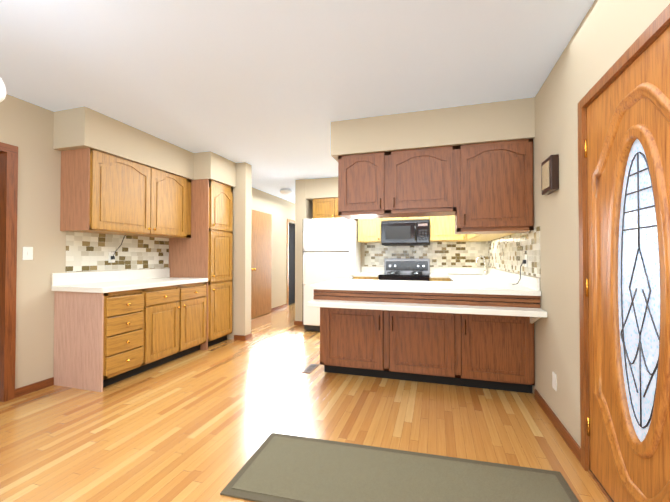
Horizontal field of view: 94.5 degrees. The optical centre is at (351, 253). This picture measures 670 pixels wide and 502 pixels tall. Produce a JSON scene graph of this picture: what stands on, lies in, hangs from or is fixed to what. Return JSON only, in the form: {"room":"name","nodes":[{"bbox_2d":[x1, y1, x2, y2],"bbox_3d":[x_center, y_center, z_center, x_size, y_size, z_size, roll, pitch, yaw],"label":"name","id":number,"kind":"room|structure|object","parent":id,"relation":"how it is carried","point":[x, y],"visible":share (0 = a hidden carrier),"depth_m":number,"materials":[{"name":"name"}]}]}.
{"room":"kitchen","nodes":[
{"label":"kitchen","id":0,"kind":"room"},
{"bbox_2d":[0,94,294,388],"bbox_3d":[-2.519,-0.032,4.121,0.140,2.550,11.200,0,-1,15],"label":"wall","id":1,"kind":"structure","parent":0,"point":[26,128],"depth_m":2.79,"materials":[{"name":"beige paint"}]},
{"bbox_2d":[0,142,17,401],"bbox_3d":[-3.030,0.154,2.170,0.138,2.130,0.970,0,-1,15],"label":"trim","id":2,"kind":"structure","parent":1,"relation":"attached to","point":[8,205],"depth_m":2.57,"materials":[{"name":"brown wood"}]},
{"bbox_2d":[22,247,32,259],"bbox_3d":[-2.825,0.003,2.701,0.013,0.115,0.070,0,-1,15],"label":"switch plate","id":3,"kind":"object","parent":1,"relation":"attached to","point":[27,253],"visible":1,"depth_m":2.70,"materials":[{"name":"white plastic"}]},
{"bbox_2d":[15,377,53,397],"bbox_3d":[-2.811,1.190,2.745,0.012,0.072,0.276,0,-1,15],"label":"baseboard","id":4,"kind":"structure","parent":1,"relation":"attached to","point":[27,389],"depth_m":2.74,"materials":[{"name":"brown wood"}]},
{"bbox_2d":[51,268,169,283],"bbox_3d":[-2.603,0.255,3.496,0.019,0.120,1.305,0,-1,15],"label":"backsplash","id":5,"kind":"structure","parent":1,"relation":"attached to","point":[142,274],"depth_m":3.30,"materials":[{"name":"white laminate"}]},
{"bbox_2d":[66,231,168,271],"bbox_3d":[-2.598,-0.007,3.557,0.004,0.394,1.190,0,-1,15],"label":"tile backsplash","id":6,"kind":"structure","parent":1,"relation":"attached to","point":[87,251],"depth_m":3.42,"materials":[{"name":"tile"}]},
{"bbox_2d":[108,235,125,262],"bbox_3d":[-2.598,-0.051,3.430,0.063,0.310,0.144,0,-1,15],"label":"cord","id":7,"kind":"object","parent":6,"relation":"attached to","point":[111,257],"visible":0.96,"depth_m":3.39,"materials":[{"name":"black plastic"}]},
{"bbox_2d":[60,148,190,237],"bbox_3d":[-2.408,-0.584,3.486,0.407,0.758,1.240,0,-1,15],"label":"upper cabinet","id":8,"kind":"object","parent":1,"relation":"attached to","point":[103,193],"visible":1,"depth_m":3.12,"materials":[{"name":"brown wood"}]},
{"bbox_2d":[251,213,270,318],"bbox_3d":[-1.807,0.240,6.256,0.103,2.033,0.756,0,-1,15],"label":"hall door","id":9,"kind":"structure","parent":1,"relation":"in","point":[260,265],"depth_m":6.23,"materials":[{"name":"brown wood"}]},
{"bbox_2d":[252,210,294,306],"bbox_3d":[-1.634,0.224,7.074,0.016,2.110,2.550,0,-1,15],"label":"door frame","id":10,"kind":"structure","parent":1,"relation":"attached to","point":[269,215],"depth_m":7.41,"materials":[{"name":"brown wood"}]},
{"bbox_2d":[271,304,286,311],"bbox_3d":[-1.639,1.243,7.048,0.012,0.072,0.740,0,-1,15],"label":"baseboard","id":11,"kind":"structure","parent":1,"relation":"attached to","point":[285,305],"depth_m":6.99,"materials":[{"name":"brown wood"}]},
{"bbox_2d":[227,162,251,339],"bbox_3d":[-1.892,-0.026,4.598,0.820,2.550,0.150,0,-1,15],"label":"wall","id":12,"kind":"structure","parent":0,"point":[241,263],"depth_m":4.45,"materials":[{"name":"beige paint"}]},
{"bbox_2d":[234,333,251,338],"bbox_3d":[-1.854,1.213,4.642,0.802,0.072,0.045,0,-1,15],"label":"baseboard","id":13,"kind":"structure","parent":12,"relation":"attached to","point":[249,336],"depth_m":4.42,"materials":[{"name":"brown wood"}]},
{"bbox_2d":[0,0,594,202],"bbox_3d":[-2.075,-1.359,4.017,8.060,0.100,11.600,0,-1,15],"label":"ceiling","id":14,"kind":"structure","parent":0,"point":[269,91],"depth_m":2.16,"materials":[{"name":"white paint"}]},
{"bbox_2d":[0,78,6,101],"bbox_3d":[-1.653,-1.044,1.173,0.682,0.600,0.754,0,-1,15],"label":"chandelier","id":15,"kind":"object","parent":14,"relation":"hanging from","point":[3,92],"visible":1,"depth_m":1.55,"materials":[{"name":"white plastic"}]},
{"bbox_2d":[53,106,235,186],"bbox_3d":[-2.228,-1.138,3.682,0.660,0.350,1.820,0,-1,15],"label":"soffit","id":16,"kind":"structure","parent":14,"relation":"attached to","point":[80,127],"depth_m":3.23,"materials":[{"name":"beige paint"}]},
{"bbox_2d":[280,189,291,194],"bbox_3d":[-1.323,-1.231,6.246,0.260,0.100,0.260,0,-1,15],"label":"light","id":17,"kind":"object","parent":14,"relation":"attached to","point":[285,191],"visible":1,"depth_m":6.17,"materials":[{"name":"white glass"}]},
{"bbox_2d":[295,179,312,320],"bbox_3d":[-0.378,0.007,7.305,0.200,2.550,3.930,0,-1,15],"label":"wall","id":18,"kind":"structure","parent":0,"point":[303,207],"depth_m":5.42,"materials":[{"name":"beige paint"}]},
{"bbox_2d":[0,303,608,501],"bbox_3d":[-0.348,1.265,3.514,4.480,0.060,11.600,0,-1,15],"label":"floor","id":19,"kind":"structure","parent":0,"point":[200,425],"depth_m":2.21,"materials":[{"name":"brown wood"}]},
{"bbox_2d":[53,288,150,391],"bbox_3d":[-2.424,0.789,3.007,0.616,0.880,0.420,0,-1,15],"label":"base cabinet","id":20,"kind":"object","parent":19,"relation":"on","point":[111,327],"depth_m":2.83,"materials":[{"name":"brown wood"}]},
{"bbox_2d":[51,276,206,291],"bbox_3d":[-2.307,0.336,3.414,0.632,0.047,1.305,0,-1,15],"label":"countertop","id":21,"kind":"structure","parent":20,"relation":"on","point":[160,281],"depth_m":3.04,"materials":[{"name":"white laminate"}]},
{"bbox_2d":[147,280,207,369],"bbox_3d":[-2.261,0.796,3.606,0.616,0.880,0.901,0,-1,15],"label":"base cabinet","id":22,"kind":"object","parent":19,"relation":"on","point":[178,312],"depth_m":3.50,"materials":[{"name":"brown wood"}]},
{"bbox_2d":[169,179,232,349],"bbox_3d":[-2.053,0.146,4.285,0.667,2.198,0.499,0,-1,15],"label":"pantry cabinet","id":23,"kind":"object","parent":19,"relation":"on","point":[205,250],"visible":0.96,"depth_m":4.08,"materials":[{"name":"brown wood"}]},
{"bbox_2d":[301,364,318,372],"bbox_3d":[-0.438,1.229,3.301,0.100,0.008,0.260,0,-1,15],"label":"floor vent","id":24,"kind":"object","parent":19,"relation":"in","point":[310,368],"visible":1,"depth_m":3.29,"materials":[{"name":"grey metal"}]},
{"bbox_2d":[302,218,360,330],"bbox_3d":[-0.317,0.348,5.188,0.772,1.815,0.816,0,-1,15],"label":"refrigerator","id":25,"kind":"object","parent":19,"relation":"on","point":[331,249],"visible":0.73,"depth_m":4.88,"materials":[{"name":"white metal"}]},
{"bbox_2d":[320,293,395,378],"bbox_3d":[0.097,0.866,3.334,0.705,0.735,0.624,0,-1,15],"label":"base cabinet","id":26,"kind":"object","parent":19,"relation":"on","point":[352,341],"depth_m":3.03,"materials":[{"name":"brown wood"}]},
{"bbox_2d":[353,275,378,279],"bbox_3d":[0.303,0.815,5.132,0.400,0.880,0.632,0,-1,15],"label":"base cabinet","id":27,"kind":"object","parent":19,"relation":"on","point":[358,277],"depth_m":4.84,"materials":[{"name":"brown wood"}]},
{"bbox_2d":[357,271,383,274],"bbox_3d":[0.298,0.355,5.136,0.410,0.040,0.638,0,-1,15],"label":"countertop","id":28,"kind":"structure","parent":27,"relation":"on","point":[363,272],"depth_m":5.08,"materials":[{"name":"white laminate"}]},
{"bbox_2d":[220,433,578,501],"bbox_3d":[0.245,1.206,1.626,1.730,0.013,0.550,0,-1,13],"label":"door mat","id":29,"kind":"object","parent":19,"relation":"on","point":[277,467],"visible":1,"depth_m":1.65,"materials":[{"name":"grey fabric"}]},
{"bbox_2d":[379,258,429,280],"bbox_3d":[0.857,0.670,4.939,0.760,1.165,0.691,0,-1,15],"label":"range","id":30,"kind":"object","parent":19,"relation":"on","point":[412,269],"visible":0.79,"depth_m":5.15,"materials":[{"name":"black metal"}]},
{"bbox_2d":[392,297,463,385],"bbox_3d":[0.726,0.864,3.162,0.700,0.735,0.624,0,-1,15],"label":"base cabinet","id":31,"kind":"object","parent":19,"relation":"on","point":[427,347],"depth_m":2.85,"materials":[{"name":"brown wood"}]},
{"bbox_2d":[430,279,444,280],"bbox_3d":[1.378,0.811,4.807,0.305,0.880,0.695,0,-1,15],"label":"base cabinet","id":32,"kind":"object","parent":19,"relation":"on","point":[430,279],"depth_m":4.57,"materials":[{"name":"brown wood"}]},
{"bbox_2d":[430,275,448,278],"bbox_3d":[1.366,0.352,4.845,0.265,0.040,0.638,0,-1,15],"label":"countertop","id":33,"kind":"structure","parent":32,"relation":"on","point":[431,276],"depth_m":4.54,"materials":[{"name":"white laminate"}]},
{"bbox_2d":[449,275,508,282],"bbox_3d":[1.655,0.344,4.196,0.633,0.040,1.740,0,-1,15],"label":"countertop","id":34,"kind":"structure","parent":32,"relation":"on","point":[459,278],"depth_m":3.89,"materials":[{"name":"white laminate"}]},
{"bbox_2d":[473,255,488,274],"bbox_3d":[2.055,0.184,4.859,0.202,0.296,0.137,0,-1,15],"label":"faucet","id":35,"kind":"object","parent":34,"relation":"on","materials":[{"name":"silver metal"}]},
{"bbox_2d":[460,297,535,392],"bbox_3d":[1.325,0.862,2.999,0.642,0.735,0.624,0,-1,15],"label":"base cabinet","id":36,"kind":"object","parent":19,"relation":"on","point":[474,334],"depth_m":2.69,"materials":[{"name":"brown wood"}]},
{"bbox_2d":[308,297,546,316],"bbox_3d":[0.582,0.468,2.750,1.942,0.045,0.355,0,-1,15],"label":"countertop","id":37,"kind":"structure","parent":36,"relation":"on","point":[481,308],"depth_m":2.62,"materials":[{"name":"white laminate"}]},
{"bbox_2d":[306,177,337,201],"bbox_3d":[0.701,-1.124,5.191,3.000,0.340,0.370,0,-1,15],"label":"soffit","id":38,"kind":"structure","parent":0,"point":[318,188],"depth_m":5.32,"materials":[{"name":"beige paint"}]},
{"bbox_2d":[361,243,487,271],"bbox_3d":[0.838,-0.017,5.394,3.150,2.550,0.120,0,-1,15],"label":"wall","id":39,"kind":"structure","parent":0,"point":[362,254],"depth_m":5.50,"materials":[{"name":"beige paint"}]},
{"bbox_2d":[313,198,356,220],"bbox_3d":[-0.248,-0.765,5.452,0.810,0.368,0.341,0,-1,15],"label":"upper cabinet","id":40,"kind":"object","parent":39,"relation":"attached to","point":[322,207],"depth_m":5.33,"materials":[{"name":"brown wood"}]},
{"bbox_2d":[357,218,384,241],"bbox_3d":[0.375,-0.567,5.280,0.469,0.768,0.341,0,-1,15],"label":"upper cabinet","id":41,"kind":"object","parent":39,"relation":"attached to","point":[369,229],"depth_m":5.12,"materials":[{"name":"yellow wood"}]},
{"bbox_2d":[385,217,424,220],"bbox_3d":[0.905,-0.739,5.138,0.760,0.428,0.341,0,-1,15],"label":"upper cabinet","id":42,"kind":"object","parent":39,"relation":"attached to","point":[397,218],"depth_m":4.97,"materials":[{"name":"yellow wood"}]},
{"bbox_2d":[381,220,429,245],"bbox_3d":[0.893,-0.325,5.084,0.760,0.390,0.442,0,-1,15],"label":"over-the-range microwave","id":43,"kind":"object","parent":42,"relation":"attached to","point":[407,233],"visible":1,"depth_m":4.92,"materials":[{"name":"black metal"}]},
{"bbox_2d":[362,267,480,274],"bbox_3d":[1.184,0.286,5.217,2.078,0.100,0.018,0,-1,15],"label":"backsplash","id":44,"kind":"structure","parent":39,"relation":"attached to","point":[433,270],"depth_m":5.07,"materials":[{"name":"white laminate"}]},
{"bbox_2d":[365,242,485,266],"bbox_3d":[1.201,0.023,5.230,2.005,0.414,0.004,0,-1,15],"label":"tile backsplash","id":45,"kind":"structure","parent":39,"relation":"attached to","point":[440,254],"depth_m":5.17,"materials":[{"name":"tile"}]},
{"bbox_2d":[425,216,464,241],"bbox_3d":[1.513,-0.571,4.943,0.645,0.768,0.394,0,-1,15],"label":"upper cabinet","id":46,"kind":"object","parent":39,"relation":"attached to","point":[442,228],"depth_m":4.82,"materials":[{"name":"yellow wood"}]},
{"bbox_2d":[331,97,534,161],"bbox_3d":[0.725,-1.151,3.052,1.830,0.340,0.385,0,-1,15],"label":"soffit","id":47,"kind":"structure","parent":0,"point":[507,120],"depth_m":2.84,"materials":[{"name":"beige paint"}]},
{"bbox_2d":[338,151,393,218],"bbox_3d":[0.166,-0.678,3.189,0.535,0.598,0.344,0,-1,15],"label":"upper cabinet","id":48,"kind":"object","parent":47,"relation":"hanging from","point":[365,181],"depth_m":3.03,"materials":[{"name":"brown wood"}]},
{"bbox_2d":[394,145,457,217],"bbox_3d":[0.677,-0.679,3.049,0.665,0.598,0.344,0,-1,15],"label":"upper cabinet","id":49,"kind":"object","parent":47,"relation":"hanging from","point":[425,179],"depth_m":2.88,"materials":[{"name":"brown wood"}]},
{"bbox_2d":[450,139,533,233],"bbox_3d":[1.281,-0.586,2.884,0.657,0.788,0.344,0,-1,15],"label":"upper cabinet","id":50,"kind":"object","parent":47,"relation":"hanging from","point":[482,188],"depth_m":2.72,"materials":[{"name":"brown wood"}]},
{"bbox_2d":[488,0,669,447],"bbox_3d":[1.254,-0.068,1.213,0.150,2.550,7.970,0,-1,15],"label":"wall","id":51,"kind":"structure","parent":0,"point":[607,34],"depth_m":2.00,"materials":[{"name":"beige paint"}]},
{"bbox_2d":[465,234,496,241],"bbox_3d":[1.856,-0.578,4.391,0.342,0.768,0.630,0,-1,15],"label":"upper cabinet","id":52,"kind":"object","parent":51,"relation":"attached to","point":[467,239],"depth_m":4.68,"materials":[{"name":"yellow wood"}]},
{"bbox_2d":[473,233,514,237],"bbox_3d":[1.573,-0.591,3.352,0.342,0.768,0.631,0,-1,15],"label":"upper cabinet","id":53,"kind":"object","parent":51,"relation":"attached to","point":[500,235],"depth_m":3.58,"materials":[{"name":"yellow wood"}]},
{"bbox_2d":[489,268,512,282],"bbox_3d":[1.949,0.273,4.107,0.018,0.100,1.722,0,-1,15],"label":"countertop","id":54,"kind":"structure","parent":51,"relation":"attached to","point":[500,274],"depth_m":3.80,"materials":[{"name":"white laminate"}]},
{"bbox_2d":[486,226,539,276],"bbox_3d":[1.860,0.005,3.732,0.004,0.414,2.550,0,-1,15],"label":"tile backsplash","id":55,"kind":"structure","parent":51,"relation":"attached to","point":[507,253],"depth_m":3.22,"materials":[{"name":"tile"}]},
{"bbox_2d":[512,254,527,284],"bbox_3d":[1.575,0.159,2.899,0.104,0.293,0.127,0,-1,15],"label":"outlet","id":56,"kind":"object","parent":55,"relation":"attached to","point":[524,262],"visible":1,"depth_m":2.87,"materials":[{"name":"white plastic"}]},
{"bbox_2d":[541,154,558,194],"bbox_3d":[1.419,-0.556,2.216,0.053,0.240,0.200,0,-1,15],"label":"door chime","id":57,"kind":"object","parent":51,"relation":"attached to","point":[550,174],"visible":1,"depth_m":2.15,"materials":[{"name":"brown wood"}]},
{"bbox_2d":[552,371,556,390],"bbox_3d":[1.445,0.912,2.201,0.006,0.115,0.070,0,-1,15],"label":"outlet","id":58,"kind":"object","parent":51,"relation":"attached to","point":[554,380],"visible":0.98,"depth_m":2.19,"materials":[{"name":"white plastic"}]},
{"bbox_2d":[534,389,580,462],"bbox_3d":[1.442,1.183,2.196,0.012,0.072,0.883,0,-1,15],"label":"baseboard","id":59,"kind":"structure","parent":51,"relation":"attached to","point":[573,445],"depth_m":2.09,"materials":[{"name":"brown wood"}]},
{"bbox_2d":[578,4,669,501],"bbox_3d":[1.264,0.165,1.280,0.168,2.085,1.000,0,-1,15],"label":"door frame","id":60,"kind":"structure","parent":51,"relation":"attached to","point":[659,25],"depth_m":1.73,"materials":[{"name":"brown wood"}]},
{"bbox_2d":[584,26,669,501],"bbox_3d":[1.188,0.186,1.307,0.127,2.012,0.895,0,-1,15],"label":"entry door","id":61,"kind":"structure","parent":51,"relation":"in","point":[627,147],"depth_m":1.36,"materials":[{"name":"brown wood"}]}
]}

